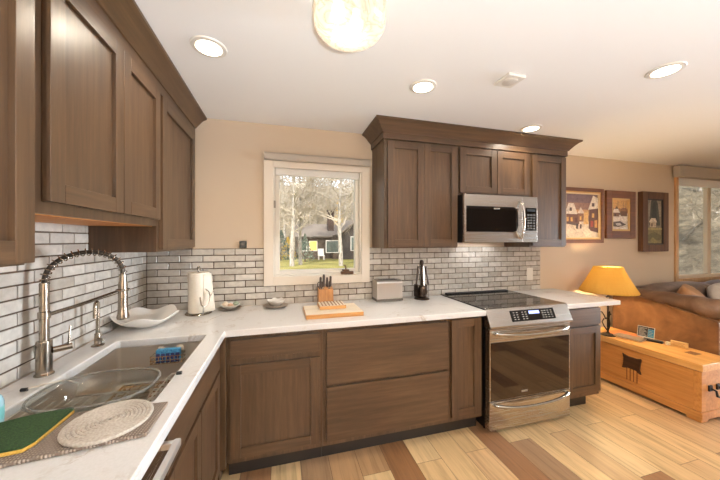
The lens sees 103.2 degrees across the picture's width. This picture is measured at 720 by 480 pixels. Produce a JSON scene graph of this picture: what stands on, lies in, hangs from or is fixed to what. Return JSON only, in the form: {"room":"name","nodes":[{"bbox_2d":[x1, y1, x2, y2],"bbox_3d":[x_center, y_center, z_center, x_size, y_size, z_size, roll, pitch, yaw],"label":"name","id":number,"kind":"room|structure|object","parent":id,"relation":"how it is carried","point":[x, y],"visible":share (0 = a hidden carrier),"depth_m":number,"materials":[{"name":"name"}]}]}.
{"room":"kitchen","nodes":[
{"label":"kitchen","id":0,"kind":"room"},
{"bbox_2d":[0,326,118,389],"bbox_3d":[-0.886,0.248,-0.697,0.150,2.380,5.750,0,0,-15],"label":"wall","id":1,"kind":"structure","parent":0,"point":[118,326],"depth_m":1.27,"materials":[{"name":"beige paint"}]},
{"bbox_2d":[0,0,34,266],"bbox_3d":[-0.875,-0.368,0.174,0.330,0.868,1.125,0,0,-15],"label":"upper cabinet","id":2,"kind":"object","parent":1,"relation":"attached to","point":[17,17],"visible":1,"depth_m":0.70,"materials":[{"name":"brown wood"}]},
{"bbox_2d":[84,0,206,133],"bbox_3d":[-0.884,-0.872,0.936,0.094,0.138,2.599,0,0,-15],"label":"crown molding","id":3,"kind":"structure","parent":2,"relation":"attached to","point":[124,19],"depth_m":1.33,"materials":[{"name":"brown wood"}]},
{"bbox_2d":[0,222,145,387],"bbox_3d":[-1.226,0.221,0.843,0.008,0.606,2.600,0,0,-15],"label":"backsplash","id":4,"kind":"structure","parent":1,"relation":"attached to","point":[76,280],"depth_m":1.28,"materials":[{"name":"tile"}]},
{"bbox_2d":[35,0,160,226],"bbox_3d":[-1.132,-0.437,1.112,0.330,0.730,0.818,0,0,-15],"label":"upper cabinet","id":5,"kind":"object","parent":1,"relation":"attached to","point":[98,114],"visible":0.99,"depth_m":0.99,"materials":[{"name":"brown wood"}]},
{"bbox_2d":[87,96,194,252],"bbox_3d":[-1.327,-0.368,1.823,0.330,0.868,0.654,0,0,-15],"label":"upper cabinet","id":6,"kind":"object","parent":1,"relation":"attached to","point":[175,230],"visible":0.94,"depth_m":1.70,"materials":[{"name":"brown wood"}]},
{"bbox_2d":[179,118,673,327],"bbox_3d":[2.553,0.248,3.305,8.900,2.380,0.150,0,0,-15],"label":"wall","id":7,"kind":"structure","parent":0,"point":[229,155],"depth_m":2.43,"materials":[{"name":"beige paint"}]},
{"bbox_2d":[239,241,246,247],"bbox_3d":[-0.928,0.036,2.262,0.054,0.056,0.019,0,0,-15],"label":"wall sensor","id":8,"kind":"object","parent":7,"relation":"attached to","point":[242,244],"visible":1,"depth_m":2.25,"materials":[{"name":"black plastic"}]},
{"bbox_2d":[264,160,369,285],"bbox_3d":[-0.362,-0.137,2.477,0.892,1.020,0.186,0,0,-15],"label":"window","id":9,"kind":"structure","parent":7,"relation":"in","point":[273,276],"depth_m":2.40,"materials":[{"name":"beige paint"}]},
{"bbox_2d":[264,151,370,179],"bbox_3d":[-0.345,-0.621,2.415,0.884,0.167,0.090,0,0,-15],"label":"roller shade","id":10,"kind":"object","parent":9,"relation":"attached to","point":[275,156],"visible":0.88,"depth_m":2.40,"materials":[{"name":"beige"}]},
{"bbox_2d":[146,246,539,309],"bbox_3d":[0.177,0.295,2.571,3.630,0.457,0.008,0,0,-15],"label":"backsplash","id":11,"kind":"structure","parent":7,"relation":"attached to","point":[237,273],"depth_m":2.51,"materials":[{"name":"tile"}]},
{"bbox_2d":[372,139,457,247],"bbox_3d":[0.472,-0.368,2.485,0.664,0.868,0.329,0,0,-15],"label":"upper cabinet","id":12,"kind":"object","parent":7,"relation":"attached to","point":[415,184],"visible":1,"depth_m":2.33,"materials":[{"name":"brown wood"}]},
{"bbox_2d":[362,115,582,156],"bbox_3d":[1.057,-0.872,2.606,2.043,0.138,0.405,0,0,-15],"label":"crown molding","id":13,"kind":"structure","parent":12,"relation":"attached to","point":[381,127],"depth_m":2.41,"materials":[{"name":"brown wood"}]},
{"bbox_2d":[457,146,528,196],"bbox_3d":[1.159,-0.595,2.673,0.759,0.414,0.329,0,0,-15],"label":"upper cabinet","id":14,"kind":"object","parent":7,"relation":"attached to","point":[480,171],"visible":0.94,"depth_m":2.51,"materials":[{"name":"brown wood"}]},
{"bbox_2d":[458,194,536,242],"bbox_3d":[1.177,-0.182,2.608,0.750,0.406,0.442,0,0,-15],"label":"microwave","id":15,"kind":"object","parent":14,"relation":"attached to","point":[481,218],"visible":0.94,"depth_m":2.43,"materials":[{"name":"silver metal"}]},
{"bbox_2d":[527,268,532,279],"bbox_3d":[1.790,0.358,3.004,0.076,0.130,0.008,0,0,-15],"label":"wall outlet","id":16,"kind":"object","parent":7,"relation":"attached to","point":[529,270],"visible":1,"depth_m":3.00,"materials":[{"name":"beige paint"}]},
{"bbox_2d":[504,153,565,246],"bbox_3d":[1.734,-0.368,2.831,0.430,0.868,0.329,0,0,-15],"label":"upper cabinet","id":17,"kind":"object","parent":7,"relation":"attached to","point":[547,173],"visible":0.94,"depth_m":2.69,"materials":[{"name":"brown wood"}]},
{"bbox_2d":[566,187,603,242],"bbox_3d":[2.490,-0.274,3.192,0.618,0.616,0.031,0,0,-15],"label":"framed picture","id":18,"kind":"object","parent":7,"relation":"attached to","point":[584,206],"visible":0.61,"depth_m":3.20,"materials":[{"name":"brown wood"}]},
{"bbox_2d":[566,193,597,236],"bbox_3d":[2.489,-0.274,3.195,0.482,0.480,0.010,0,0,-15],"label":"print","id":19,"kind":"object","parent":18,"relation":"attached to","point":[581,208],"depth_m":3.20,"materials":[{"name":"paper"}]},
{"bbox_2d":[604,190,635,237],"bbox_3d":[3.060,-0.296,3.350,0.471,0.557,0.029,0,0,-15],"label":"framed picture","id":20,"kind":"object","parent":7,"relation":"attached to","point":[619,206],"visible":1,"depth_m":3.34,"materials":[{"name":"brown wood"}]},
{"bbox_2d":[613,200,627,228],"bbox_3d":[3.059,-0.296,3.353,0.255,0.341,0.006,0,0,-15],"label":"print","id":21,"kind":"object","parent":20,"relation":"attached to","point":[620,207],"depth_m":3.36,"materials":[{"name":"paper"}]},
{"bbox_2d":[638,191,668,251],"bbox_3d":[3.582,-0.221,3.480,0.454,0.722,0.054,0,0,-15],"label":"framed picture","id":22,"kind":"object","parent":7,"relation":"attached to","point":[653,207],"visible":1,"depth_m":3.46,"materials":[{"name":"black wood"}]},
{"bbox_2d":[648,200,661,242],"bbox_3d":[3.585,-0.221,3.470,0.284,0.552,0.004,0,0,-15],"label":"print","id":23,"kind":"object","parent":22,"relation":"attached to","point":[654,206],"depth_m":3.47,"materials":[{"name":"paper"}]},
{"bbox_2d":[674,177,719,281],"bbox_3d":[5.122,-0.122,3.959,2.370,1.360,0.097,0,0,-15],"label":"window","id":24,"kind":"structure","parent":7,"relation":"in","point":[706,275],"depth_m":3.82,"materials":[{"name":"brown wood"}]},
{"bbox_2d":[673,165,719,188],"bbox_3d":[5.142,-0.809,3.883,2.500,0.235,0.096,0,0,-15],"label":"roller shade","id":25,"kind":"object","parent":24,"relation":"attached to","point":[691,176],"visible":1,"depth_m":3.65,"materials":[{"name":"beige fabric"}]},
{"bbox_2d":[135,0,719,168],"bbox_3d":[3.313,-1.067,0.532,8.900,0.250,5.900,0,0,-15],"label":"ceiling","id":26,"kind":"structure","parent":0,"point":[585,64],"depth_m":1.54,"materials":[{"name":"white paint"}]},
{"bbox_2d":[189,35,226,57],"bbox_3d":[-0.737,-0.938,1.392,0.164,0.008,0.164,0,0,-15],"label":"recessed light","id":27,"kind":"object","parent":26,"relation":"in","point":[207,46],"visible":1,"depth_m":1.38,"materials":[{"name":"beige paint"}]},
{"bbox_2d":[313,0,385,51],"bbox_3d":[-0.039,-0.857,1.091,0.278,0.169,0.278,0,0,-15],"label":"pendant light","id":28,"kind":"object","parent":26,"relation":"attached to","point":[343,25],"visible":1,"depth_m":1.03,"materials":[{"name":"white glass"}]},
{"bbox_2d":[410,79,436,93],"bbox_3d":[0.387,-0.938,1.750,0.164,0.008,0.164,0,0,-15],"label":"recessed light","id":29,"kind":"object","parent":26,"relation":"in","point":[422,86],"visible":1,"depth_m":1.74,"materials":[{"name":"beige paint"}]},
{"bbox_2d":[494,72,525,87],"bbox_3d":[0.876,-0.930,1.668,0.120,0.024,0.120,0,0,-15],"label":"smoke detector","id":30,"kind":"object","parent":26,"relation":"attached to","point":[509,80],"visible":1,"depth_m":1.65,"materials":[{"name":"beige paint"}]},
{"bbox_2d":[520,124,541,131],"bbox_3d":[1.442,-0.938,2.404,0.164,0.008,0.164,0,0,-15],"label":"recessed light","id":31,"kind":"object","parent":26,"relation":"in","point":[530,128],"visible":1,"depth_m":2.39,"materials":[{"name":"beige paint"}]},
{"bbox_2d":[644,61,687,78],"bbox_3d":[1.693,-0.938,1.581,0.164,0.008,0.164,0,0,-15],"label":"recessed light","id":32,"kind":"object","parent":26,"relation":"in","point":[671,68],"visible":1,"depth_m":1.57,"materials":[{"name":"beige paint"}]},
{"bbox_2d":[221,378,719,479],"bbox_3d":[3.313,1.498,0.532,8.900,0.120,5.900,0,0,-15],"label":"floor","id":33,"kind":"structure","parent":0,"point":[619,433],"depth_m":1.92,"materials":[{"name":"brown wood"}]},
{"bbox_2d":[141,438,180,479],"bbox_3d":[-0.767,1.004,0.480,0.662,0.868,0.598,0,0,-15],"label":"dishwasher","id":34,"kind":"object","parent":33,"relation":"on","point":[160,465],"visible":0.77,"depth_m":0.77,"materials":[{"name":"silver metal"}]},
{"bbox_2d":[165,346,219,479],"bbox_3d":[-0.987,1.001,1.157,0.628,0.874,0.817,0,0,-15],"label":"base cabinet","id":35,"kind":"object","parent":33,"relation":"on","point":[197,425],"visible":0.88,"depth_m":1.23,"materials":[{"name":"brown wood"}]},
{"bbox_2d":[218,337,226,479],"bbox_3d":[-1.172,1.001,1.866,0.647,0.874,0.646,0,0,-15],"label":"base cabinet","id":36,"kind":"object","parent":33,"relation":"on","point":[223,347],"visible":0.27,"depth_m":1.64,"materials":[{"name":"brown wood"}]},
{"bbox_2d":[0,295,485,479],"bbox_3d":[-0.055,0.544,1.158,2.414,0.040,2.590,0,0,-15],"label":"countertop","id":37,"kind":"structure","parent":36,"relation":"on","point":[131,459],"depth_m":1.36,"materials":[{"name":"white stone"}]},
{"bbox_2d":[33,248,130,377],"bbox_3d":[-1.129,0.279,1.173,0.295,0.490,0.070,0,0,-30],"label":"faucet","id":38,"kind":"object","parent":37,"relation":"on","point":[44,348],"visible":1,"depth_m":1.12,"materials":[{"name":"silver metal"}]},
{"bbox_2d":[0,402,167,467],"bbox_3d":[-0.830,0.518,0.741,0.518,0.011,0.222,0,0,-15],"label":"drying mat","id":39,"kind":"object","parent":37,"relation":"on","point":[48,447],"visible":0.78,"depth_m":0.72,"materials":[{"name":"beige fabric"}]},
{"bbox_2d":[0,394,4,421],"bbox_3d":[-1.017,0.450,0.776,0.064,0.148,0.061,0,0,-15],"label":"soap bottle","id":40,"kind":"object","parent":39,"relation":"on","point":[2,401],"visible":0.75,"depth_m":0.79,"materials":[{"name":"teal plastic"}]},
{"bbox_2d":[0,407,73,456],"bbox_3d":[-0.922,0.504,0.732,0.207,0.016,0.194,0,0,-15],"label":"sponge","id":41,"kind":"object","parent":39,"relation":"on","point":[18,435],"visible":1,"depth_m":0.75,"materials":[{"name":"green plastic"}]},
{"bbox_2d":[57,399,153,447],"bbox_3d":[-0.704,0.507,0.801,0.202,0.011,0.202,0,0,-15],"label":"trivet","id":42,"kind":"object","parent":39,"relation":"on","point":[105,423],"visible":1,"depth_m":0.78,"materials":[{"name":"fabric"}]},
{"bbox_2d":[5,371,181,420],"bbox_3d":[-0.913,0.541,0.980,0.490,0.064,0.230,0,0,-15],"label":"dish rack","id":43,"kind":"object","parent":37,"relation":"on","point":[177,372],"visible":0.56,"depth_m":1.02,"materials":[{"name":"silver metal"}]},
{"bbox_2d":[21,367,160,414],"bbox_3d":[-0.885,0.530,0.967,0.344,0.071,0.268,0,0,-15],"label":"glass dish","id":44,"kind":"object","parent":43,"relation":"in","point":[26,410],"visible":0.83,"depth_m":0.93,"materials":[{"name":"white"}]},
{"bbox_2d":[91,300,104,346],"bbox_3d":[-1.288,0.410,1.401,0.052,0.228,0.091,0,0,-43],"label":"tap","id":45,"kind":"object","parent":37,"relation":"on","point":[98,339],"visible":1,"depth_m":1.40,"materials":[{"name":"silver metal"}]},
{"bbox_2d":[7,341,200,420],"bbox_3d":[-0.964,0.665,1.199,0.458,0.205,0.732,0,0,-15],"label":"sink","id":46,"kind":"object","parent":37,"relation":"in","point":[130,357],"visible":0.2,"depth_m":1.44,"materials":[{"name":"silver metal"}]},
{"bbox_2d":[100,380,169,406],"bbox_3d":[-0.966,0.753,1.201,0.337,0.022,0.627,0,0,-15],"label":"grid","id":47,"kind":"object","parent":46,"relation":"in","point":[161,382],"visible":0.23,"depth_m":1.43,"materials":[{"name":"gold metal"}]},
{"bbox_2d":[150,345,185,364],"bbox_3d":[-1.014,0.605,1.507,0.148,0.075,0.064,0,0,-15],"label":"sponge caddy","id":48,"kind":"object","parent":46,"relation":"attached to","point":[181,346],"visible":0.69,"depth_m":1.49,"materials":[{"name":"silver metal"}]},
{"bbox_2d":[156,347,180,362],"bbox_3d":[-1.004,0.603,1.495,0.112,0.070,0.032,0,0,-15],"label":"sponge","id":49,"kind":"object","parent":48,"relation":"in","point":[174,350],"visible":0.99,"depth_m":1.48,"materials":[{"name":"blue plastic"}]},
{"bbox_2d":[110,304,178,327],"bbox_3d":[-1.301,0.482,1.754,0.329,0.084,0.382,0,0,-15],"label":"scalloped bowl","id":50,"kind":"object","parent":37,"relation":"on","point":[139,317],"visible":0.99,"depth_m":1.81,"materials":[{"name":"white ceramic"}]},
{"bbox_2d":[185,266,214,316],"bbox_3d":[-1.140,0.354,2.038,0.198,0.339,0.174,0,0,-15],"label":"paper towel holder","id":51,"kind":"object","parent":37,"relation":"on","point":[201,302],"visible":1,"depth_m":1.98,"materials":[{"name":"white paper"}]},
{"bbox_2d":[217,302,241,310],"bbox_3d":[-0.982,0.504,2.149,0.170,0.040,0.170,0,0,-15],"label":"plate","id":52,"kind":"object","parent":37,"relation":"on","point":[224,308],"visible":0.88,"depth_m":2.12,"materials":[{"name":"white ceramic"}]},
{"bbox_2d":[263,302,287,307],"bbox_3d":[-0.662,0.516,2.237,0.190,0.015,0.190,0,0,-15],"label":"saucer","id":53,"kind":"object","parent":37,"relation":"on","point":[283,304],"visible":0.72,"depth_m":2.21,"materials":[{"name":"white ceramic"}]},
{"bbox_2d":[267,298,284,305],"bbox_3d":[-0.657,0.490,2.238,0.137,0.050,0.139,0,0,-15],"label":"bowl","id":54,"kind":"object","parent":53,"relation":"on","point":[274,301],"visible":1,"depth_m":2.21,"materials":[{"name":"white ceramic"}]},
{"bbox_2d":[317,286,333,301],"bbox_3d":[-0.288,0.457,2.370,0.122,0.134,0.105,0,0,-15],"label":"knife block","id":55,"kind":"object","parent":37,"relation":"on","point":[325,294],"visible":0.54,"depth_m":2.33,"materials":[{"name":"brown wood"}]},
{"bbox_2d":[303,303,363,319],"bbox_3d":[-0.200,0.509,2.056,0.394,0.030,0.278,0,0,-15],"label":"cutting board","id":56,"kind":"object","parent":37,"relation":"on","point":[313,311],"visible":0.94,"depth_m":1.97,"materials":[{"name":"brown wood"}]},
{"bbox_2d":[317,301,345,309],"bbox_3d":[-0.212,0.479,2.109,0.190,0.028,0.157,0,0,-15],"label":"board","id":57,"kind":"object","parent":56,"relation":"on","point":[323,305],"visible":1,"depth_m":2.06,"materials":[{"name":"beige wood"}]},
{"bbox_2d":[372,278,402,301],"bbox_3d":[0.243,0.433,2.494,0.252,0.181,0.143,0,0,-15],"label":"toaster","id":58,"kind":"object","parent":37,"relation":"on","point":[383,290],"visible":1,"depth_m":2.43,"materials":[{"name":"silver metal"}]},
{"bbox_2d":[414,260,429,299],"bbox_3d":[0.550,0.349,2.538,0.136,0.350,0.136,0,0,-15],"label":"stand","id":59,"kind":"object","parent":37,"relation":"on","point":[420,297],"visible":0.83,"depth_m":2.52,"materials":[{"name":"grey metal"}]},
{"bbox_2d":[414,266,418,296],"bbox_3d":[0.506,0.366,2.518,0.038,0.269,0.062,0,0,-15],"label":"turner","id":60,"kind":"object","parent":59,"relation":"hanging from","point":[417,275],"visible":1,"depth_m":2.51,"materials":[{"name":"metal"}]},
{"bbox_2d":[420,266,427,295],"bbox_3d":[0.555,0.359,2.478,0.057,0.254,0.053,0,0,37],"label":"ladle","id":61,"kind":"object","parent":59,"relation":"hanging from","point":[423,290],"visible":1,"depth_m":2.47,"materials":[{"name":"silver metal"}]},
{"bbox_2d":[425,266,428,296],"bbox_3d":[0.602,0.366,2.522,0.045,0.269,0.056,0,0,-15],"label":"spatula","id":62,"kind":"object","parent":59,"relation":"hanging from","point":[426,272],"visible":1,"depth_m":2.52,"materials":[{"name":"grey metal"}]},
{"bbox_2d":[227,329,322,474],"bbox_3d":[-0.589,1.001,2.037,0.566,0.874,0.626,0,0,-15],"label":"base cabinet","id":63,"kind":"object","parent":33,"relation":"on","point":[275,381],"visible":0.98,"depth_m":1.74,"materials":[{"name":"brown wood"}]},
{"bbox_2d":[321,319,448,455],"bbox_3d":[0.127,1.001,2.233,0.916,0.874,0.626,0,0,-15],"label":"base cabinet","id":64,"kind":"object","parent":33,"relation":"on","point":[384,383],"visible":0.91,"depth_m":1.93,"materials":[{"name":"brown wood"}]},
{"bbox_2d":[444,316,481,431],"bbox_3d":[0.704,1.001,2.391,0.278,0.874,0.626,0,0,-15],"label":"base cabinet","id":65,"kind":"object","parent":33,"relation":"on","point":[465,334],"visible":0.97,"depth_m":2.10,"materials":[{"name":"brown wood"}]},
{"bbox_2d":[440,289,572,431],"bbox_3d":[1.242,0.971,2.479,0.790,0.934,0.716,0,0,-15],"label":"range","id":66,"kind":"object","parent":33,"relation":"on","point":[526,338],"visible":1,"depth_m":2.18,"materials":[{"name":"silver metal"}]},
{"bbox_2d":[440,289,559,309],"bbox_3d":[1.227,0.524,2.531,0.790,0.041,0.609,0,0,-15],"label":"cooktop","id":67,"kind":"object","parent":66,"relation":"in","point":[504,299],"depth_m":2.43,"materials":[{"name":"black glass"}]},
{"bbox_2d":[569,307,600,406],"bbox_3d":[1.794,1.001,2.690,0.388,0.874,0.626,0,0,-15],"label":"base cabinet","id":68,"kind":"object","parent":33,"relation":"on","point":[585,329],"visible":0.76,"depth_m":2.41,"materials":[{"name":"brown wood"}]},
{"bbox_2d":[514,288,620,308],"bbox_3d":[1.893,0.544,2.705,0.590,0.040,0.638,0,0,-15],"label":"countertop","id":69,"kind":"structure","parent":68,"relation":"on","point":[573,300],"depth_m":2.55,"materials":[{"name":"white stone"}]},
{"bbox_2d":[601,327,719,422],"bbox_3d":[2.749,1.206,2.701,0.410,0.463,0.960,0,0,-15],"label":"wooden chest","id":70,"kind":"object","parent":33,"relation":"on","point":[687,381],"visible":0.9,"depth_m":2.45,"materials":[{"name":"brown wood"}]},
{"bbox_2d":[579,266,639,336],"bbox_3d":[2.539,0.623,2.920,0.477,0.702,0.477,0,0,-15],"label":"table lamp","id":71,"kind":"object","parent":70,"relation":"on","point":[604,280],"visible":1,"depth_m":2.81,"materials":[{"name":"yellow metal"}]},
{"bbox_2d":[606,330,642,337],"bbox_3d":[2.705,0.969,2.921,0.202,0.008,0.242,0,0,-22],"label":"magazine","id":72,"kind":"object","parent":70,"relation":"on","point":[611,331],"visible":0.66,"depth_m":2.98,"materials":[{"name":"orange paper"}]},
{"bbox_2d":[614,332,646,341],"bbox_3d":[2.670,0.961,2.823,0.152,0.007,0.222,0,0,-30],"label":"magazine","id":73,"kind":"object","parent":72,"relation":"on","point":[622,335],"visible":1,"depth_m":2.80,"materials":[{"name":"beige paper"}]},
{"bbox_2d":[637,325,654,338],"bbox_3d":[2.832,0.916,2.824,0.030,0.115,0.126,0,0,-27],"label":"card","id":74,"kind":"object","parent":70,"relation":"on","point":[642,331],"visible":0.88,"depth_m":2.82,"materials":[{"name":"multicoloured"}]},
{"bbox_2d":[644,337,663,343],"bbox_3d":[2.809,0.963,2.732,0.045,0.021,0.136,0,0,-33],"label":"remote control","id":75,"kind":"object","parent":70,"relation":"on","point":[648,339],"visible":0.98,"depth_m":2.71,"materials":[{"name":"black plastic"}]},
{"bbox_2d":[670,340,688,348],"bbox_3d":[2.904,0.949,2.592,0.020,0.050,0.109,0,0,-31],"label":"wooden sign","id":76,"kind":"object","parent":70,"relation":"on","point":[672,342],"visible":1,"depth_m":2.58,"materials":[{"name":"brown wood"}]},
{"bbox_2d":[613,279,719,355],"bbox_3d":[4.147,0.962,3.156,2.405,0.952,0.890,0,0,-15],"label":"leather sofa","id":77,"kind":"object","parent":33,"relation":"on","point":[694,320],"visible":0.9,"depth_m":2.79,"materials":[{"name":"brown leather"}]},
{"bbox_2d":[641,281,709,296],"bbox_3d":[3.663,0.770,3.303,1.060,0.569,0.299,0,0,-15],"label":"cushion","id":78,"kind":"object","parent":77,"relation":"on","point":[662,286],"depth_m":3.20,"materials":[{"name":"brown fabric"}]},
{"bbox_2d":[677,284,704,296],"bbox_3d":[3.457,0.703,2.956,0.460,0.477,0.255,0,0,-35],"label":"throw pillow","id":79,"kind":"object","parent":77,"relation":"on","point":[685,289],"visible":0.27,"depth_m":2.90,"materials":[{"name":"brown fabric"}]},
{"bbox_2d":[704,279,719,284],"bbox_3d":[4.705,0.770,3.589,1.060,0.569,0.299,0,0,-15],"label":"cushion","id":80,"kind":"object","parent":77,"relation":"on","point":[710,282],"depth_m":3.48,"materials":[{"name":"fabric"}]},
{"bbox_2d":[706,283,719,298],"bbox_3d":[4.074,0.703,3.126,0.441,0.456,0.254,0,0,-6],"label":"throw pillow","id":81,"kind":"object","parent":77,"relation":"on","point":[713,291],"visible":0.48,"depth_m":3.13,"materials":[{"name":"grey fabric"}]},
{"label":"outside","id":82,"kind":"structure","parent":0,"visible":0},
{"bbox_2d":[280,255,353,269],"bbox_3d":[8.370,1.938,22.553,150.000,0.300,33.800,0,0,-15],"label":"ground","id":83,"kind":"structure","parent":82,"point":[326,263],"depth_m":20.80,"materials":[{"name":"green plant"}]},
{"bbox_2d":[280,230,289,259],"bbox_3d":[-6.955,0.456,25.021,2.034,2.704,1.962,0,0,30],"label":"shrub","id":84,"kind":"object","parent":83,"relation":"on","point":[281,232],"visible":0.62,"depth_m":25.00,"materials":[{"name":"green plant"}]},
{"bbox_2d":[280,237,296,258],"bbox_3d":[-6.818,0.735,26.982,1.676,2.147,1.556,0,0,19],"label":"shrub","id":85,"kind":"object","parent":83,"relation":"on","point":[287,239],"visible":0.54,"depth_m":26.90,"materials":[{"name":"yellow plant"}]},
{"bbox_2d":[294,234,314,261],"bbox_3d":[-4.572,0.626,23.565,1.758,2.363,1.750,0,0,-15],"label":"shrub","id":86,"kind":"object","parent":83,"relation":"on","point":[304,237],"visible":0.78,"depth_m":23.40,"materials":[{"name":"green plant"}]},
{"bbox_2d":[318,249,324,259],"bbox_3d":[-3.487,1.288,25.617,0.550,1.000,0.580,0,0,-15],"label":"garden chair","id":87,"kind":"object","parent":83,"relation":"on","point":[320,251],"visible":0.98,"depth_m":25.81,"materials":[{"name":"beige paint"}]},
{"bbox_2d":[295,210,353,258],"bbox_3d":[-2.813,-0.612,29.493,8.100,4.800,7.700,0,0,-15],"label":"house","id":88,"kind":"structure","parent":83,"relation":"on","point":[319,236],"depth_m":27.01,"materials":[{"name":"wood"}]},
{"bbox_2d":[280,184,719,273],"bbox_3d":[5.683,-6.337,51.264,140.000,16.350,89.000,0,0,-15],"label":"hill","id":89,"kind":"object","parent":83,"relation":"on","point":[691,249],"depth_m":11.11,"materials":[{"name":"plant"}]},
{"bbox_2d":[280,175,298,229],"bbox_3d":[-7.555,-3.249,25.773,5.526,10.190,5.552,0,0,34],"label":"bare tree","id":90,"kind":"object","parent":89,"relation":"on","point":[281,218],"visible":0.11,"depth_m":26.02,"materials":[{"name":"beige plant"}]},
{"bbox_2d":[281,176,303,239],"bbox_3d":[-10.382,-6.313,37.603,8.218,12.772,6.941,0,0,26],"label":"bare tree","id":91,"kind":"object","parent":89,"relation":"on","point":[284,226],"visible":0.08,"depth_m":37.87,"materials":[{"name":"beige plant"}]},
{"bbox_2d":[287,178,304,223],"bbox_3d":[-8.882,-8.332,44.184,6.632,12.228,6.662,0,0,7],"label":"bare tree","id":92,"kind":"object","parent":89,"relation":"on","point":[290,178],"visible":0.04,"depth_m":43.90,"materials":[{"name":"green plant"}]},
{"bbox_2d":[280,176,333,264],"bbox_3d":[-4.537,-3.249,20.680,5.526,10.190,5.552,0,0,-12],"label":"bare tree","id":93,"kind":"object","parent":89,"relation":"on","point":[301,187],"visible":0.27,"depth_m":20.44,"materials":[{"name":"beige plant"}]},
{"bbox_2d":[282,177,335,223],"bbox_3d":[-6.876,-4.815,37.312,6.247,11.495,7.396,0,0,21],"label":"bare tree","id":94,"kind":"object","parent":89,"relation":"on","point":[309,215],"visible":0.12,"depth_m":37.29,"materials":[{"name":"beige plant"}]},
{"bbox_2d":[280,175,340,265],"bbox_3d":[-4.382,-3.997,19.960,6.022,11.673,5.730,0,0,-35],"label":"bare tree","id":95,"kind":"object","parent":89,"relation":"on","point":[292,237],"visible":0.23,"depth_m":19.42,"materials":[{"name":"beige plant"}]},
{"bbox_2d":[280,177,353,265],"bbox_3d":[-1.229,-3.903,19.311,7.396,11.495,6.247,0,0,-29],"label":"bare tree","id":96,"kind":"object","parent":89,"relation":"on","point":[340,184],"visible":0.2,"depth_m":19.58,"materials":[{"name":"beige plant"}]},
{"bbox_2d":[302,178,336,223],"bbox_3d":[-5.401,-5.333,38.773,5.730,11.673,6.022,0,0,-41],"label":"bare tree","id":97,"kind":"object","parent":89,"relation":"on","point":[321,178],"visible":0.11,"depth_m":38.45,"materials":[{"name":"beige plant"}]},
{"bbox_2d":[313,178,336,218],"bbox_3d":[-5.776,-10.439,47.428,6.877,14.008,7.227,0,0,-2],"label":"bare tree","id":98,"kind":"object","parent":89,"relation":"on","point":[322,178],"visible":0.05,"depth_m":47.72,"materials":[{"name":"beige plant"}]},
{"bbox_2d":[315,178,349,210],"bbox_3d":[-4.135,-6.889,40.478,8.218,12.772,6.941,0,0,-37],"label":"bare tree","id":99,"kind":"object","parent":89,"relation":"on","point":[315,178],"visible":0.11,"depth_m":39.98,"materials":[{"name":"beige plant"}]},
{"bbox_2d":[326,179,351,220],"bbox_3d":[-2.029,-9.320,45.536,7.635,14.049,9.039,0,0,32],"label":"bare tree","id":100,"kind":"object","parent":89,"relation":"on","point":[344,199],"visible":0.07,"depth_m":45.65,"materials":[{"name":"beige plant"}]},
{"bbox_2d":[331,179,353,218],"bbox_3d":[-1.270,-6.261,38.186,6.079,11.209,6.107,0,0,12],"label":"bare tree","id":101,"kind":"object","parent":89,"relation":"on","point":[349,179],"visible":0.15,"depth_m":38.04,"materials":[{"name":"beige plant"}]},
{"bbox_2d":[337,180,353,233],"bbox_3d":[0.487,-2.830,21.762,4.818,9.339,4.584,0,0,-14],"label":"bare tree","id":102,"kind":"object","parent":89,"relation":"on","point":[353,180],"visible":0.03,"depth_m":21.96,"materials":[{"name":"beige plant"}]},
{"bbox_2d":[679,186,719,239],"bbox_3d":[12.085,-1.407,9.333,2.141,3.001,3.469,0,0,4],"label":"bare tree","id":103,"kind":"object","parent":89,"relation":"on","point":[696,227],"visible":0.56,"depth_m":9.94,"materials":[{"name":"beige plant"}]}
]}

